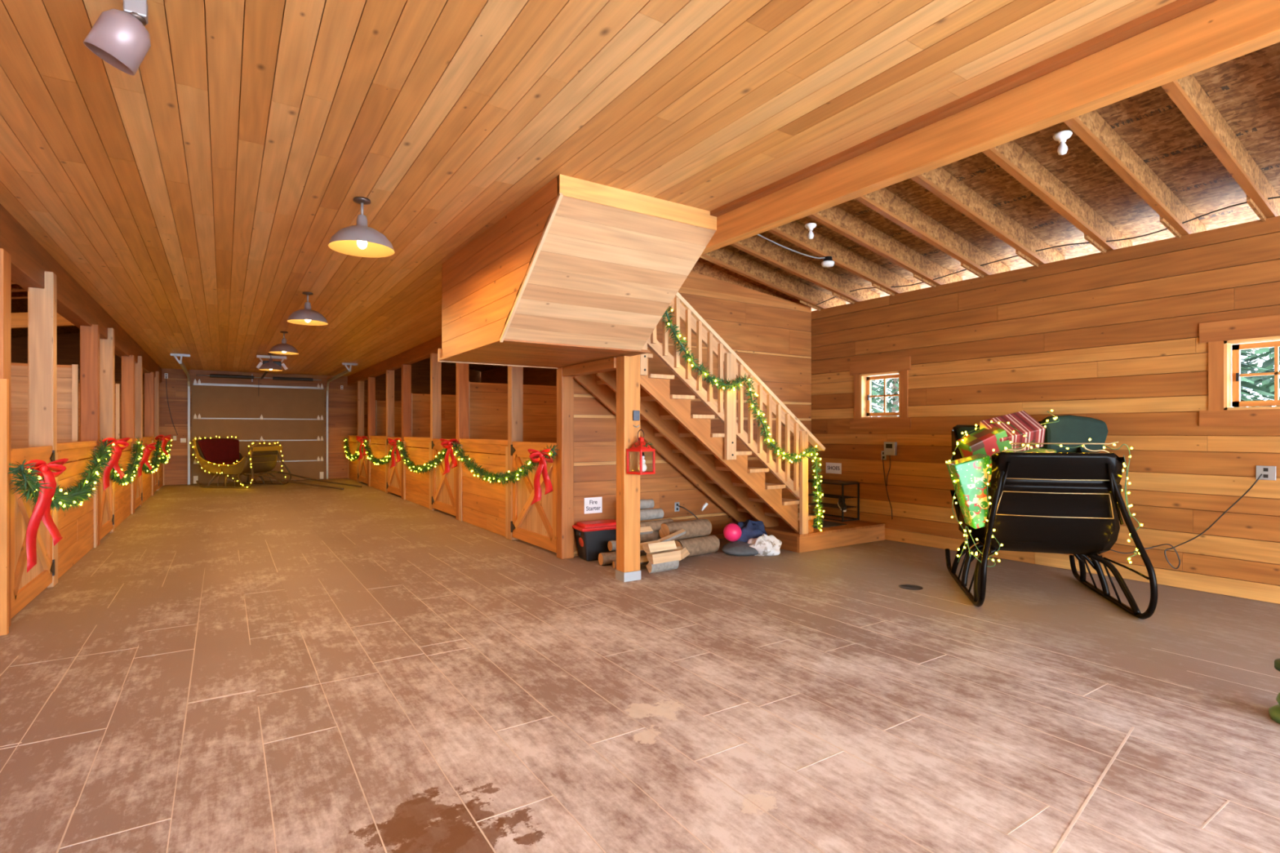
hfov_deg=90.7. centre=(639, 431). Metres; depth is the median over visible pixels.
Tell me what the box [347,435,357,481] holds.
wall
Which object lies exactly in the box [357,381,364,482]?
post
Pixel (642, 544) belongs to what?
log
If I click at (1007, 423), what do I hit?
string lights
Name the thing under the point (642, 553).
log
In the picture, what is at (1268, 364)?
conifer
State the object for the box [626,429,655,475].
lantern
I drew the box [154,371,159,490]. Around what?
post
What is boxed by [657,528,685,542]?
log
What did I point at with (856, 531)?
platform
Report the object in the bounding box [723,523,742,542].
ball
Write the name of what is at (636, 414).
light switch
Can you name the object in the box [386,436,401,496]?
door
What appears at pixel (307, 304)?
socket
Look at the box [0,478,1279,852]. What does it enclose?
floor
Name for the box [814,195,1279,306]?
wire
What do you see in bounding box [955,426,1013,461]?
present
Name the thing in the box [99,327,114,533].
post
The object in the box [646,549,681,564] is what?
log
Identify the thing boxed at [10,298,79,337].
roof
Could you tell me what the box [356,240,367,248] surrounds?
bulb
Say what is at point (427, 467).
garland
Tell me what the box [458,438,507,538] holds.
wall
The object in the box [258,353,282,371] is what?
pendant lamp
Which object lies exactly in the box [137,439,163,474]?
garland
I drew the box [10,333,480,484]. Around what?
wall
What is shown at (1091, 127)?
rafter
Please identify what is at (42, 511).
bow
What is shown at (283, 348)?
pendant lamp
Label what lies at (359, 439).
bow
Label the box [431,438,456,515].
door
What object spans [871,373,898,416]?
conifer
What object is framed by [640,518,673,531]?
log
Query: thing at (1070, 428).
seat back
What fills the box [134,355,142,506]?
post
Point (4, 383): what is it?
board
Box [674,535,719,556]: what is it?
log
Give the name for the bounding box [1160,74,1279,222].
rafter
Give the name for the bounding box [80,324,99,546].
post
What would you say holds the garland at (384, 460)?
attached to the wall at (377, 473)
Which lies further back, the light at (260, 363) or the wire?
the light at (260, 363)
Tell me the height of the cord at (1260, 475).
0.878 m
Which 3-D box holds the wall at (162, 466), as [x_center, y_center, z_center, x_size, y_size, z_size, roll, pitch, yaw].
[-11.909,0.757,15.685,0.072,1.285,1.700,0,0,-33]
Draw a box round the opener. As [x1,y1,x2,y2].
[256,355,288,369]
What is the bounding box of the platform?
[728,513,884,552]
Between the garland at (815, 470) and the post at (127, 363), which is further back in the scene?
the post at (127, 363)
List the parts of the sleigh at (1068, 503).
rail, brace rod, panel, brace rod, seat, rein rail, rein rail, rail, brace rod, rein rail, brace rod, brace rod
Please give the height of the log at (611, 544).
0.117 m
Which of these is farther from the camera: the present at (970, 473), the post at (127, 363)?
the post at (127, 363)
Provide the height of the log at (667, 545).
0.093 m
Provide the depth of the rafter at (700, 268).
8.83 m
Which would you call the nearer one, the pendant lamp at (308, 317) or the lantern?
the lantern
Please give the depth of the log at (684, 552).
6.71 m
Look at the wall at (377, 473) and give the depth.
15.21 m
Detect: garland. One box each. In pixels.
[8,436,116,512]
[106,437,146,486]
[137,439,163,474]
[156,439,172,464]
[342,437,364,461]
[362,438,399,466]
[394,439,447,474]
[451,440,558,486]
[661,304,749,391]
[743,376,816,464]
[810,445,824,532]
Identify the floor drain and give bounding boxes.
[898,584,923,590]
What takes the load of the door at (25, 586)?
attached to the post at (42, 303)
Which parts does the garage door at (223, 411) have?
door panel, door panel, door panel, door panel, opener rail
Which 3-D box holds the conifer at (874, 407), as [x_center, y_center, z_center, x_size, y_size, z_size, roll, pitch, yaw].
[6.136,-1.855,19.698,4.106,7.091,3.998,0,0,-33]
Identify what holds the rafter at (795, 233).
attached to the roof at (1245, 90)
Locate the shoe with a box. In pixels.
[837,496,846,511]
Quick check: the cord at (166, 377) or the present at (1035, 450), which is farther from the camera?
the cord at (166, 377)
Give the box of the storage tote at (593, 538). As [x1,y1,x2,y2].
[572,519,616,560]
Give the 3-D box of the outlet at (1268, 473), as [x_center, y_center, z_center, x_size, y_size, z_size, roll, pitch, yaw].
[5.112,0.340,5.165,0.011,0.115,0.120,0,0,-33]
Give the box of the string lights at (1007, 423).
[945,409,1142,567]
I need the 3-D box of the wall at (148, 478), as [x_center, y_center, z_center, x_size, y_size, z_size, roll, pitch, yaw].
[-10.044,0.757,12.855,0.072,1.285,2.280,0,0,-33]
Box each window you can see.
[849,355,911,428]
[1199,314,1279,426]
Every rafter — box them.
[10,280,17,284]
[10,284,26,292]
[10,291,27,299]
[691,261,790,301]
[699,246,845,311]
[729,235,879,304]
[768,220,920,296]
[807,205,962,288]
[854,187,1010,278]
[910,166,1065,266]
[982,140,1132,253]
[1063,110,1206,238]
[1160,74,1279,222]
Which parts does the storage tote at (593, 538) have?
lid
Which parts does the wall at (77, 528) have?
cap rail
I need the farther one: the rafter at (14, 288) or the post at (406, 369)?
the post at (406, 369)
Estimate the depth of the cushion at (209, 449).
16.22 m
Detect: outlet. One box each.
[674,502,679,511]
[881,450,886,459]
[1255,465,1275,480]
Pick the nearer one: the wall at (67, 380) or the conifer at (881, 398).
the wall at (67, 380)
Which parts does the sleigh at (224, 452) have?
seat, rail, panel, panel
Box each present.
[946,453,991,528]
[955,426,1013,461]
[979,410,1045,452]
[1015,448,1057,453]
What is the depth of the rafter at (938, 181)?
5.99 m
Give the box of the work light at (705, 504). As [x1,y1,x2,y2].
[678,502,708,519]
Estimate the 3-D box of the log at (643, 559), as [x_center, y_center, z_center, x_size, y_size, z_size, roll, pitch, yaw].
[0.075,1.329,6.538,0.380,0.090,0.131,0,0,-39]
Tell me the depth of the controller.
8.02 m
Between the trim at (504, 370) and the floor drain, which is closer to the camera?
the floor drain
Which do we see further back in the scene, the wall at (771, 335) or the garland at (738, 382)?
the wall at (771, 335)
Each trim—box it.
[480,298,806,378]
[710,0,1216,217]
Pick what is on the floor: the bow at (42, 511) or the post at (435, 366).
the post at (435, 366)
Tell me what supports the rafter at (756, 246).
attached to the roof at (1245, 90)
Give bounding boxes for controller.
[884,441,897,455]
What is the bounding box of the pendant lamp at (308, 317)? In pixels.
[287,292,328,325]
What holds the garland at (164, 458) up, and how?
attached to the wall at (162, 466)
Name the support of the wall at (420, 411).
on the floor
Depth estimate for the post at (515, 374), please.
8.14 m
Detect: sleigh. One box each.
[191,438,361,489]
[945,421,1157,619]
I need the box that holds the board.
[0,378,8,635]
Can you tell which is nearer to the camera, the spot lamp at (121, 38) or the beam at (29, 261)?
the spot lamp at (121, 38)
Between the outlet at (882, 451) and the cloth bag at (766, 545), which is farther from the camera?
the outlet at (882, 451)
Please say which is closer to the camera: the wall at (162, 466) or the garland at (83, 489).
the garland at (83, 489)
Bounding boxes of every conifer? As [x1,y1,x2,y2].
[869,381,884,417]
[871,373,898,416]
[872,377,898,413]
[872,379,898,412]
[1233,343,1275,407]
[1240,341,1279,407]
[1240,348,1279,406]
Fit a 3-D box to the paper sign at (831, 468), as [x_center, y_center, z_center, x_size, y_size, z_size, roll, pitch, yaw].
[2.702,0.515,8.828,0.006,0.150,0.270,0,0,-33]
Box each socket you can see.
[281,338,286,343]
[304,302,311,309]
[356,214,367,226]
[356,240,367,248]
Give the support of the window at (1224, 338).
in the wall at (1112, 337)
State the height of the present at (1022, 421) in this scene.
0.413 m
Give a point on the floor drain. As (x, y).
(911, 587)
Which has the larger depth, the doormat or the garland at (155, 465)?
the garland at (155, 465)
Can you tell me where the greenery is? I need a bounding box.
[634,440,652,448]
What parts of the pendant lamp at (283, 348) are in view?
lamp shade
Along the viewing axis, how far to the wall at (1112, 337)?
6.16 m
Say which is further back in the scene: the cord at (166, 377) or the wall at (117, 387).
the cord at (166, 377)
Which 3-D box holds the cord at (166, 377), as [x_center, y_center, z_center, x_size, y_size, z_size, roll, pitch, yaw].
[-12.204,-0.649,16.485,0.253,1.502,0.014,0,0,-33]
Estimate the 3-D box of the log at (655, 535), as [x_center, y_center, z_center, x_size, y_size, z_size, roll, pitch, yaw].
[0.055,1.181,7.042,0.466,0.142,0.142,0,0,-37]
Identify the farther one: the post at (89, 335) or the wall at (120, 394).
the wall at (120, 394)
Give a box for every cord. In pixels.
[165,377,177,435]
[882,457,892,519]
[886,455,890,485]
[1110,473,1262,568]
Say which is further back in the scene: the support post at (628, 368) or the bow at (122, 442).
the bow at (122, 442)
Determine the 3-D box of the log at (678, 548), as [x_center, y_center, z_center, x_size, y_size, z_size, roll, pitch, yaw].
[0.367,1.301,6.824,0.120,0.089,0.301,0,0,38]
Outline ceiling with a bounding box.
[0,0,1176,376]
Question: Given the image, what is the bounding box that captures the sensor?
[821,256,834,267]
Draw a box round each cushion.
[197,438,239,461]
[210,460,239,464]
[721,541,758,555]
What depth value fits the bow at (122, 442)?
7.69 m
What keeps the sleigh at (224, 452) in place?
on the floor
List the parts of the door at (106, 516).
board panel, rail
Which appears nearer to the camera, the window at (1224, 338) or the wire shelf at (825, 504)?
the window at (1224, 338)
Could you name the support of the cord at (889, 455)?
hanging from the controller
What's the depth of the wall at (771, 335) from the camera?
8.14 m
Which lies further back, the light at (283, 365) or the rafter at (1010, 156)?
the light at (283, 365)
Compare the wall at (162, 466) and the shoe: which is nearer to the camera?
the shoe
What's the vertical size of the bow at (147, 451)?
0.585 m
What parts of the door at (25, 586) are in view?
board panel, rail, rail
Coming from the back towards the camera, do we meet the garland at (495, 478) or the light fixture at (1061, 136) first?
the garland at (495, 478)
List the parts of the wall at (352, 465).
cap rail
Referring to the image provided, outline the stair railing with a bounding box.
[640,292,825,534]
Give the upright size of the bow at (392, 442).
0.628 m
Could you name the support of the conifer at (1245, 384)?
on the snow
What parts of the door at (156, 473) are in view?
rail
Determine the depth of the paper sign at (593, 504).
7.17 m
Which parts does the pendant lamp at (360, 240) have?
lamp shade, stem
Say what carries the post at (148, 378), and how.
on the floor
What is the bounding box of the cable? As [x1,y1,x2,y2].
[756,234,825,258]
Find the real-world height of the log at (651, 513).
0.129 m
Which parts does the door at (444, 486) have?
rail, rail, board panel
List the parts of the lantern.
frame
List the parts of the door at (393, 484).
rail, rail, board panel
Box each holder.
[804,222,816,239]
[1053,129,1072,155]
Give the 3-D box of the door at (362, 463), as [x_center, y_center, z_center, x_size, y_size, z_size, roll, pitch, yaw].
[-7.334,0.740,16.769,0.060,1.220,1.355,0,0,-33]
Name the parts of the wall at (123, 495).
cap rail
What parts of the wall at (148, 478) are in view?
cap rail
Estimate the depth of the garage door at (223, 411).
17.59 m
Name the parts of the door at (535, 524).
rail, rail, board panel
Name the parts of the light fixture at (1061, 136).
bulb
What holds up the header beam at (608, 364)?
attached to the support post at (628, 368)
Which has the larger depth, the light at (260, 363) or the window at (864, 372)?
the light at (260, 363)
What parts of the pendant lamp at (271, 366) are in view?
lamp shade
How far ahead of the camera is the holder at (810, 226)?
6.49 m
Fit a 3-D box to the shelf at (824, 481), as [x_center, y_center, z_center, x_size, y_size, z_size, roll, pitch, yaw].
[2.609,0.682,8.653,0.320,0.012,0.660,0,0,-33]
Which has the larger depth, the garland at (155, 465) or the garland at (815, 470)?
the garland at (155, 465)
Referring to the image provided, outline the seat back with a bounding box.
[1040,414,1108,453]
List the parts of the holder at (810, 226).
bulb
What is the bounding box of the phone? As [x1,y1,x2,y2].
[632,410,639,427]
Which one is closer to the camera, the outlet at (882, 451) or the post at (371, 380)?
the outlet at (882, 451)
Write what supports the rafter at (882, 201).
attached to the roof at (1245, 90)
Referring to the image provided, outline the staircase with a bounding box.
[573,353,817,533]
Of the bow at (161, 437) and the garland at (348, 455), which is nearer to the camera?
the bow at (161, 437)
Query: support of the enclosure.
attached to the ceiling
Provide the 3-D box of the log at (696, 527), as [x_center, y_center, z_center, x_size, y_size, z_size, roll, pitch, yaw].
[0.519,1.115,7.170,0.634,0.215,0.224,0,0,-33]
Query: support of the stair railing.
attached to the staircase
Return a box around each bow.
[23,458,68,572]
[97,437,130,490]
[137,442,156,477]
[154,435,171,459]
[355,435,368,460]
[387,438,402,468]
[440,438,459,475]
[527,448,555,505]
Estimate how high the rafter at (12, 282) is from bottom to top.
0.991 m
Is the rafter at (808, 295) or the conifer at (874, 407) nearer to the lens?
the rafter at (808, 295)
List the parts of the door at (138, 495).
board panel, rail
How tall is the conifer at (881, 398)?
14.000 m
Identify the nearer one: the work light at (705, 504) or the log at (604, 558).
the log at (604, 558)
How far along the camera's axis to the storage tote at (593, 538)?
6.84 m
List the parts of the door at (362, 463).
rail, board panel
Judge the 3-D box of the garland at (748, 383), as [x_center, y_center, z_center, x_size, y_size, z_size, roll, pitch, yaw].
[1.553,-0.102,6.987,1.097,0.972,0.173,0,0,-33]
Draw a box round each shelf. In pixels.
[808,478,858,484]
[808,493,856,498]
[808,502,856,508]
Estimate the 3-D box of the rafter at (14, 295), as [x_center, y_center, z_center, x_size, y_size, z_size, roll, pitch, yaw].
[-10.881,-2.189,10.135,3.980,0.991,0.060,0,0,-33]
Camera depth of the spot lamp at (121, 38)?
2.33 m
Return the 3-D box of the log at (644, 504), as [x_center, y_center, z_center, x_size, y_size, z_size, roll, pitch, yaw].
[-0.018,0.824,7.116,0.366,0.116,0.118,0,0,-33]
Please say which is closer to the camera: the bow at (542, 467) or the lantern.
the lantern
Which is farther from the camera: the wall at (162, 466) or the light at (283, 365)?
the wall at (162, 466)
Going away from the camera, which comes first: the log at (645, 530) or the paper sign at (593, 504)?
the log at (645, 530)
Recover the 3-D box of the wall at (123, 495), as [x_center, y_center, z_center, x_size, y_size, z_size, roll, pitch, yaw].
[-8.019,0.757,9.782,0.072,1.285,2.280,0,0,-33]
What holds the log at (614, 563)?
on the floor
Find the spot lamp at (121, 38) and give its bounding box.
[83,0,151,75]
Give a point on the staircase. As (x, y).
(685, 440)
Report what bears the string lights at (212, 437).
attached to the sleigh at (224, 452)
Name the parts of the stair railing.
rail, rail, handrail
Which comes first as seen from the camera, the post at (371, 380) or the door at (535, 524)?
the door at (535, 524)
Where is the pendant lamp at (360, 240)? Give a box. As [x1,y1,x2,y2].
[328,196,395,257]
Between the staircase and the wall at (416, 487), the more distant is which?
the wall at (416, 487)
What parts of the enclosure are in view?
panel, trim, panel, panel, panel, sloping panel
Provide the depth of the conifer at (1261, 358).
17.68 m
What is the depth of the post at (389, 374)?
14.29 m
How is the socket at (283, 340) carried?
attached to the pendant lamp at (283, 348)
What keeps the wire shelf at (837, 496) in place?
attached to the shoe rack
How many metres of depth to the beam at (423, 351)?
13.22 m
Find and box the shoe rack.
[808,478,859,522]
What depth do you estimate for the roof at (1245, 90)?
5.42 m
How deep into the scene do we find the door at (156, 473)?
14.51 m
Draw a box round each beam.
[0,204,161,382]
[10,312,75,328]
[347,335,441,385]
[562,357,616,377]
[701,0,1279,254]
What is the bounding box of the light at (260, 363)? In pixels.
[256,361,262,368]
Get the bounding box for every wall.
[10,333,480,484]
[10,362,78,462]
[10,382,119,441]
[56,440,97,583]
[78,394,120,460]
[114,438,133,530]
[142,436,153,502]
[159,441,164,488]
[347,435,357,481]
[368,435,386,493]
[375,400,442,444]
[403,436,430,509]
[411,392,556,448]
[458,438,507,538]
[468,381,556,455]
[480,215,1279,604]
[573,271,811,556]
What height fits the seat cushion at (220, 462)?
0.084 m
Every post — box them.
[0,248,10,626]
[27,271,56,587]
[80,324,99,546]
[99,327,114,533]
[120,355,134,513]
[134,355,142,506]
[143,371,154,494]
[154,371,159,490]
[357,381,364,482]
[367,377,375,486]
[386,369,394,493]
[401,364,411,499]
[430,352,440,510]
[456,363,468,519]
[507,365,523,540]
[556,367,573,559]
[615,354,640,582]
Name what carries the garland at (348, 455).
attached to the wall at (352, 465)
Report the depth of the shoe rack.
8.47 m
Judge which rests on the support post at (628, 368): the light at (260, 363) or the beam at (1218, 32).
the beam at (1218, 32)
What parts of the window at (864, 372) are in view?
sash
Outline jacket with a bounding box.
[736,519,767,542]
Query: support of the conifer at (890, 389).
on the snow
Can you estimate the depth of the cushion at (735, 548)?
7.10 m
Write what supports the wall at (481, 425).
on the floor
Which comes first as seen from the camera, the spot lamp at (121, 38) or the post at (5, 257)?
the spot lamp at (121, 38)
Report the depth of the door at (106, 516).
8.29 m
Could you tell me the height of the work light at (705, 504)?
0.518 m
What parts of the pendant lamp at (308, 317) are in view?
lamp shade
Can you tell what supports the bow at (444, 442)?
attached to the garland at (495, 478)
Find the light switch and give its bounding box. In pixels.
[180,438,186,442]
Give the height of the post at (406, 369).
2.780 m
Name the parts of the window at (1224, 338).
sash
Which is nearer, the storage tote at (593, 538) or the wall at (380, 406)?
the storage tote at (593, 538)
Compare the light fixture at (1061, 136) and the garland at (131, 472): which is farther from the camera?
the garland at (131, 472)
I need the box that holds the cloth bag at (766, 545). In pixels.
[747,533,782,555]
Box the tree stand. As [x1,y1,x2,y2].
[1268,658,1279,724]
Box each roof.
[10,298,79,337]
[426,41,1279,372]
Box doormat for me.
[813,520,847,528]
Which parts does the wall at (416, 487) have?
cap rail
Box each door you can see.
[10,445,55,618]
[99,441,114,540]
[134,438,142,509]
[154,436,159,492]
[170,353,357,484]
[357,435,367,484]
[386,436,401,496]
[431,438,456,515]
[510,441,556,552]
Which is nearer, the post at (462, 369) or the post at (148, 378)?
the post at (462, 369)
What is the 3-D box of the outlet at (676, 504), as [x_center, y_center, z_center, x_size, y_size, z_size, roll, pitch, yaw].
[0.460,0.935,7.827,0.070,0.115,0.011,0,0,-33]
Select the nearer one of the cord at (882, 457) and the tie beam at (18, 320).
the cord at (882, 457)
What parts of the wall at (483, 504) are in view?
cap rail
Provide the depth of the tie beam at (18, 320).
9.66 m
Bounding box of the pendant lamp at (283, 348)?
[268,331,298,355]
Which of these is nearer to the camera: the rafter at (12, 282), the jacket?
the jacket
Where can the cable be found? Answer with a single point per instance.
(757, 234)
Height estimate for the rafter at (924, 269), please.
1.056 m
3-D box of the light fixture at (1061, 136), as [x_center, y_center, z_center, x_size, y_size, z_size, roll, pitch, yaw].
[3.045,-2.068,4.557,0.120,0.153,0.118,0,0,-33]
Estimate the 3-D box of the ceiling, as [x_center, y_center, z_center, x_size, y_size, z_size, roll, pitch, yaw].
[-3.721,-1.700,7.189,4.836,0.140,25.100,0,0,-33]
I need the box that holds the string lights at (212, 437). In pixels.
[191,436,285,486]
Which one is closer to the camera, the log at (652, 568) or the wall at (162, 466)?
the log at (652, 568)
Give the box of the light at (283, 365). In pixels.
[281,363,288,369]
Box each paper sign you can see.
[584,497,602,514]
[826,462,841,474]
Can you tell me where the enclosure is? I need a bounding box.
[437,173,716,368]
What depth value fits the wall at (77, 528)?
6.63 m
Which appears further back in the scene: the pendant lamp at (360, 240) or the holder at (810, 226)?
the holder at (810, 226)
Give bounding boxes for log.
[598,551,616,565]
[607,540,616,551]
[612,560,616,568]
[640,498,654,509]
[640,508,663,520]
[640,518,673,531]
[640,526,653,534]
[640,530,661,542]
[640,539,660,551]
[640,551,647,555]
[640,555,648,565]
[642,540,676,553]
[645,560,679,573]
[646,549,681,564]
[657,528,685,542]
[658,519,711,541]
[665,546,682,551]
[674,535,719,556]
[679,547,689,560]
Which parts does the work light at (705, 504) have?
cord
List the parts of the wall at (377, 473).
cap rail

